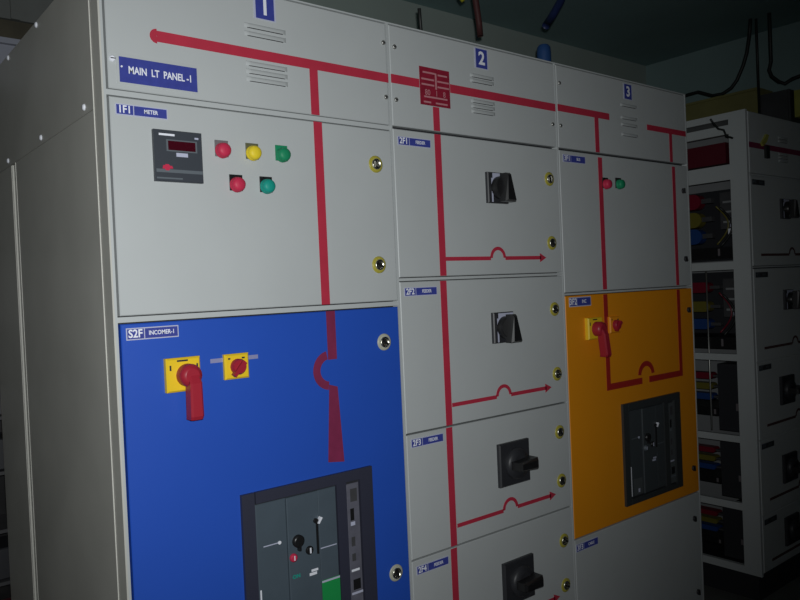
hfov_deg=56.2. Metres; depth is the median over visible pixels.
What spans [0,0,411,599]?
tall cabinet
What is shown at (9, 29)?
timber beam
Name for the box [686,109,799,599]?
tall cabinet
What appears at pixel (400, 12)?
wall
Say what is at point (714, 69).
wall
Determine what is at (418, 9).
cable
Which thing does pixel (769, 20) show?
cable
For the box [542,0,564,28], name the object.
cable
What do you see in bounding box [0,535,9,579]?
module
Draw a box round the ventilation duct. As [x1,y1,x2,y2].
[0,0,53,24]
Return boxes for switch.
[292,534,304,550]
[645,433,650,443]
[717,361,739,431]
[720,441,741,498]
[723,499,743,559]
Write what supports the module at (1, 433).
on the equipment rack
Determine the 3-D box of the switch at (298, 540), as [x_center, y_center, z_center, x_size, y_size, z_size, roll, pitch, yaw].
[-0.256,0.616,1.899,0.032,0.040,0.012,-3,1,-39]
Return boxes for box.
[760,89,799,122]
[794,89,799,118]
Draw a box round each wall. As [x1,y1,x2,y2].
[299,0,646,84]
[646,21,799,103]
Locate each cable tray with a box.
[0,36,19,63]
[686,87,772,120]
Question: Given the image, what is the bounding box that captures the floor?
[704,576,799,599]
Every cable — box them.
[417,8,422,30]
[472,0,482,36]
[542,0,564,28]
[685,19,751,96]
[767,13,799,84]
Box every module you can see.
[0,432,3,469]
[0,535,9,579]
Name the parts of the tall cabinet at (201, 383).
panel, post, panel, panel, corner post, mounting plate, lever, legend plate, mounting plate, legend plate, knob, door, legend plate, door, number plate, legend plate, legend plate, charging lever, label plate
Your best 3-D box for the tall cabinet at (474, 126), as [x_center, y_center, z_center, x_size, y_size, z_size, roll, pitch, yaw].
[-0.049,0.351,2.805,0.739,2.300,1.256,-3,1,-39]
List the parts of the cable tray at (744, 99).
lid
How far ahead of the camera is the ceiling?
4.54 m
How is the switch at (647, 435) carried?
attached to the tall cabinet at (623, 158)
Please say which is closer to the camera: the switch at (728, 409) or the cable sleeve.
the cable sleeve
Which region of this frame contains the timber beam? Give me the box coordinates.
[0,19,32,39]
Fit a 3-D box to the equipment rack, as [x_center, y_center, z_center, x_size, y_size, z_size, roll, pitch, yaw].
[-1.626,0.425,2.519,0.670,2.300,0.225,-3,1,-39]
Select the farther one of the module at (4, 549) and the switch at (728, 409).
the switch at (728, 409)
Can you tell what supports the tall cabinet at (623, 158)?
on the floor
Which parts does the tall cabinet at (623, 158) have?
mounting plate, lever, mounting plate, knob, door, number plate, door, door, charging lever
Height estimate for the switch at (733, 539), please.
0.241 m
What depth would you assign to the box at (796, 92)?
4.46 m
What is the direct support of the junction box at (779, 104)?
attached to the wall at (714, 69)
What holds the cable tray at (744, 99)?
attached to the wall at (714, 69)
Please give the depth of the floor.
3.59 m
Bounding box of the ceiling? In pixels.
[403,0,799,65]
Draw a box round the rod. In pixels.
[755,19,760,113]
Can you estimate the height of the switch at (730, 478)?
0.264 m
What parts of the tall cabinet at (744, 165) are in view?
tie rod, mounting plate, mounting plate, door, door, door, door, door, mounting plate, mounting plate, mounting plate, mounting plate, mounting plate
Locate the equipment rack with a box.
[0,415,10,599]
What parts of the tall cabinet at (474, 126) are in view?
door, number plate, door, door, door, mounting plate, mounting plate, mounting plate, mounting plate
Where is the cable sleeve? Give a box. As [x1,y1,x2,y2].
[537,44,550,61]
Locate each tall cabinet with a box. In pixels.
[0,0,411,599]
[387,22,575,599]
[554,63,703,599]
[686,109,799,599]
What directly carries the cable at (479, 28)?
hanging from the ceiling

